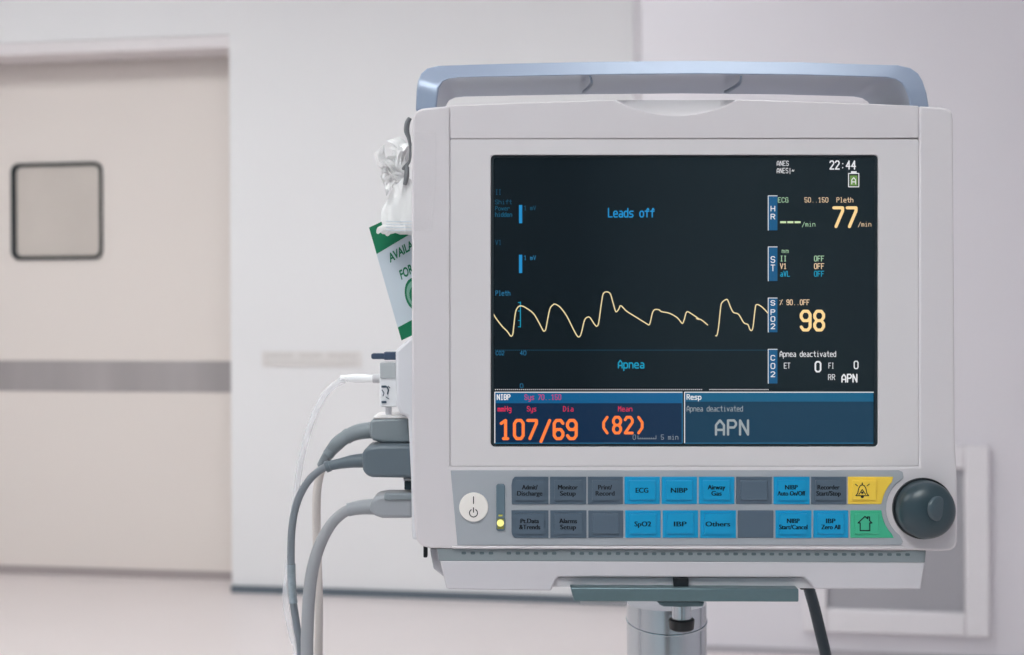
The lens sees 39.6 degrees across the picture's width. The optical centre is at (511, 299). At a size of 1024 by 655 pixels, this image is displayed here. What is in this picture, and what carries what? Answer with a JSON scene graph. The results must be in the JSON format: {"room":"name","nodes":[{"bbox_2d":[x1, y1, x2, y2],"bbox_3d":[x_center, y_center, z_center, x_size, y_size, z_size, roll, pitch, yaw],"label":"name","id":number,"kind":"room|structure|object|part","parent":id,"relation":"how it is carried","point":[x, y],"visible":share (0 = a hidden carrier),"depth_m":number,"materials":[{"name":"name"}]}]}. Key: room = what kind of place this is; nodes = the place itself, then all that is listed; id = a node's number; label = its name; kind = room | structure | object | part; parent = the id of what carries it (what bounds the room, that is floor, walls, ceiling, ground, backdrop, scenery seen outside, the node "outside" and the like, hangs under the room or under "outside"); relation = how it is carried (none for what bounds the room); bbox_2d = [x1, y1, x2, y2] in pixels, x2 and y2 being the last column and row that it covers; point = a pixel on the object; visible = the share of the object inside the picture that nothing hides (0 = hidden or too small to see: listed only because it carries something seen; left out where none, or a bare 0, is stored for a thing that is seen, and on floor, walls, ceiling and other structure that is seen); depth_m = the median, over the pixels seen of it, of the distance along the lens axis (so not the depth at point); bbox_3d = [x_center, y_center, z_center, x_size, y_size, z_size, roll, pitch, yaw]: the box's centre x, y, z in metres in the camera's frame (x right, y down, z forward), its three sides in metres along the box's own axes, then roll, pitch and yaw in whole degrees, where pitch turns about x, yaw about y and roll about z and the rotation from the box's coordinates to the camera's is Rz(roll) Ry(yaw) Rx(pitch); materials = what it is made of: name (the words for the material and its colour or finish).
{"room":"hospital room","nodes":[
{"label":"hospital room","id":0,"kind":"room"},
{"bbox_2d":[0,0,632,595],"bbox_3d":[-2.564,-0.312,6.127,6.972,2.950,0.477,0,0,10],"label":"wall","id":1,"kind":"structure","parent":0,"point":[317,88],"depth_m":5.56,"materials":[{"name":"paint"}]},
{"bbox_2d":[0,35,228,64],"bbox_3d":[-2.135,-1.020,5.913,2.100,0.048,0.206,0,0,10],"label":"trim","id":2,"kind":"structure","parent":1,"relation":"attached to","point":[215,45],"depth_m":5.76,"materials":[{"name":"paint"}]},
{"bbox_2d":[0,56,231,579],"bbox_3d":[-2.094,0.020,6.056,2.080,2.281,0.072,0,0,10],"label":"door","id":3,"kind":"structure","parent":1,"relation":"in","point":[115,294],"depth_m":5.96,"materials":[{"name":"laminate"}]},
{"bbox_2d":[262,351,361,366],"bbox_3d":[-0.785,0.231,5.566,0.408,0.062,0.008,0,0,10],"label":"wall sign","id":4,"kind":"object","parent":1,"relation":"attached to","point":[269,358],"visible":1,"depth_m":5.56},
{"bbox_2d":[231,585,626,605],"bbox_3d":[-0.335,1.138,5.484,1.572,0.028,0.012,0,0,10],"label":"baseboard","id":5,"kind":"structure","parent":1,"relation":"attached to","point":[534,598],"depth_m":5.48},
{"bbox_2d":[0,573,775,654],"bbox_3d":[0.006,1.200,3.000,12.000,0.100,12.000,0,0,0],"label":"floor","id":6,"kind":"structure","parent":0,"point":[40,614],"depth_m":5.08,"materials":[{"name":"plastic"}]},
{"bbox_2d":[570,577,798,654],"bbox_3d":[0.110,0.664,1.022,0.557,0.971,0.578,0,0,0],"label":"monitor stand","id":7,"kind":"object","parent":6,"relation":"on","point":[660,619],"visible":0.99,"depth_m":0.93,"materials":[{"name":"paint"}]},
{"bbox_2d":[371,61,956,590],"bbox_3d":[0.097,0.016,0.970,0.383,0.342,0.141,0,0,4],"label":"patient monitor","id":8,"kind":"object","parent":7,"relation":"on","point":[652,342],"visible":1,"depth_m":0.91,"materials":[{"name":"plastic"}]},
{"bbox_2d":[287,441,410,654],"bbox_3d":[-0.106,0.348,0.976,0.088,0.501,0.040,0,0,13],"label":"cable","id":9,"kind":"object","parent":8,"relation":"attached to","point":[379,459],"visible":0.99,"depth_m":0.97,"materials":[{"name":"grey plastic"}]},
{"bbox_3d":[-0.137,0.354,0.984,0.031,0.488,0.037,0,0,0],"label":"cord","id":10,"kind":"part","parent":9,"relation":"part of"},
{"bbox_2d":[301,490,411,654],"bbox_3d":[-0.102,0.358,0.966,0.079,0.458,0.030,0,0,9],"label":"cable","id":11,"kind":"object","parent":8,"relation":"attached to","point":[387,503],"visible":1,"depth_m":0.96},
{"bbox_3d":[-0.124,0.363,0.971,0.037,0.450,0.030,0,0,0],"label":"cord","id":12,"kind":"part","parent":11,"relation":"part of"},
{"bbox_2d":[340,374,379,382],"bbox_3d":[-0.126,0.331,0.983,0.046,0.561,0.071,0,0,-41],"label":"connector","id":13,"kind":"object","parent":8,"relation":"attached to","point":[355,378],"visible":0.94,"depth_m":0.97,"materials":[{"name":"white plastic"}]},
{"bbox_2d":[312,412,408,654],"bbox_3d":[-0.105,0.346,0.989,0.092,0.537,0.046,0,0,29],"label":"cable","id":14,"kind":"object","parent":8,"relation":"attached to","point":[394,428],"visible":0.91,"depth_m":0.97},
{"bbox_3d":[-0.135,0.362,1.007,0.014,0.505,0.048,0,0,-6],"label":"cord","id":15,"kind":"part","parent":14,"relation":"part of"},
{"bbox_3d":[-0.086,0.038,0.965,0.018,0.005,0.011,0,0,0],"label":"release lever","id":16,"kind":"part","parent":8,"relation":"part of","materials":[{"name":"blue plastic"}]},
{"bbox_2d":[369,222,411,340],"bbox_3d":[-0.068,-0.020,0.974,0.060,0.096,0.006,0,0,-12],"label":"card","id":17,"kind":"object","parent":8,"relation":"hanging from","point":[393,251],"visible":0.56,"depth_m":0.97,"materials":[{"name":"white paper"}]},
{"bbox_2d":[402,117,411,184],"bbox_3d":[-0.070,-0.099,0.950,0.007,0.046,0.007,0,0,0],"label":"cord","id":18,"kind":"object","parent":8,"relation":"attached to","point":[405,167],"visible":1,"depth_m":0.95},
{"bbox_2d":[375,137,411,235],"bbox_3d":[-0.073,-0.077,0.956,0.036,0.068,0.026,0,0,0],"label":"plastic bag","id":19,"kind":"object","parent":18,"relation":"hanging from","point":[396,214],"visible":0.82,"depth_m":0.95,"materials":[{"name":"clear plastic"}]},
{"bbox_2d":[497,515,503,528],"bbox_3d":[-0.007,0.142,0.908,0.005,0.009,0.001,0,0,0],"label":"lamp","id":20,"kind":"object","parent":8,"relation":"attached to","point":[500,518],"depth_m":0.91,"materials":[{"name":"yellow plastic"}]},
{"bbox_3d":[0.103,-0.138,0.958,0.332,0.035,0.088,0,0,0],"label":"handle","id":21,"kind":"part","parent":8,"relation":"part of","materials":[{"name":"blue plastic"}]},
{"bbox_3d":[0.106,0.133,0.911,0.290,0.049,0.003,0,0,0],"label":"control panel","id":22,"kind":"part","parent":8,"relation":"part of","materials":[{"name":"grey plastic"}]},
{"bbox_2d":[437,548,925,561],"bbox_3d":[0.109,0.164,0.960,0.313,0.010,0.099,0,0,0],"label":"vent","id":23,"kind":"object","parent":8,"relation":"attached to","point":[443,554],"depth_m":0.91,"materials":[{"name":"grey plastic"}]},
{"bbox_2d":[800,588,830,654],"bbox_3d":[0.237,0.423,1.058,0.038,0.484,0.116,0,0,16],"label":"power cable","id":24,"kind":"object","parent":8,"relation":"hanging from","point":[812,600],"visible":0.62,"depth_m":1.01,"materials":[{"name":"black plastic"}]},
{"bbox_3d":[0.263,0.133,0.899,0.037,0.037,0.017,0,0,0],"label":"knob","id":25,"kind":"part","parent":8,"relation":"part of","materials":[{"name":"grey plastic"}]},
{"bbox_3d":[0.112,0.214,0.940,0.017,0.008,0.017,0,0,0],"label":"clamp knob","id":26,"kind":"part","parent":7,"relation":"part of","materials":[{"name":"black plastic"}]},
{"bbox_3d":[0.110,0.188,0.968,0.145,0.010,0.124,0,0,0],"label":"mounting plate","id":27,"kind":"part","parent":7,"relation":"part of","materials":[{"name":"paint"}]},
{"bbox_2d":[633,0,1023,654],"bbox_3d":[2.263,-0.336,4.794,3.800,2.950,0.861,0,0,10],"label":"wall","id":28,"kind":"structure","parent":0,"point":[967,55],"depth_m":4.50,"materials":[{"name":"paint"}]},
{"bbox_2d":[707,645,965,654],"bbox_3d":[2.160,1.129,4.370,3.500,0.020,0.012,0,0,10],"label":"baseboard","id":29,"kind":"structure","parent":28,"relation":"attached to","point":[710,648],"depth_m":4.59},
{"bbox_2d":[803,445,989,637],"bbox_3d":[1.219,0.761,4.527,0.575,0.603,0.030,0,0,10],"label":"air vent","id":30,"kind":"object","parent":28,"relation":"in","point":[952,598],"visible":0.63,"depth_m":4.50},
{"bbox_3d":[1.221,0.761,4.535,0.445,0.473,0.014,0,0,10],"label":"louvre panel","id":31,"kind":"part","parent":30,"relation":"part of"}
]}

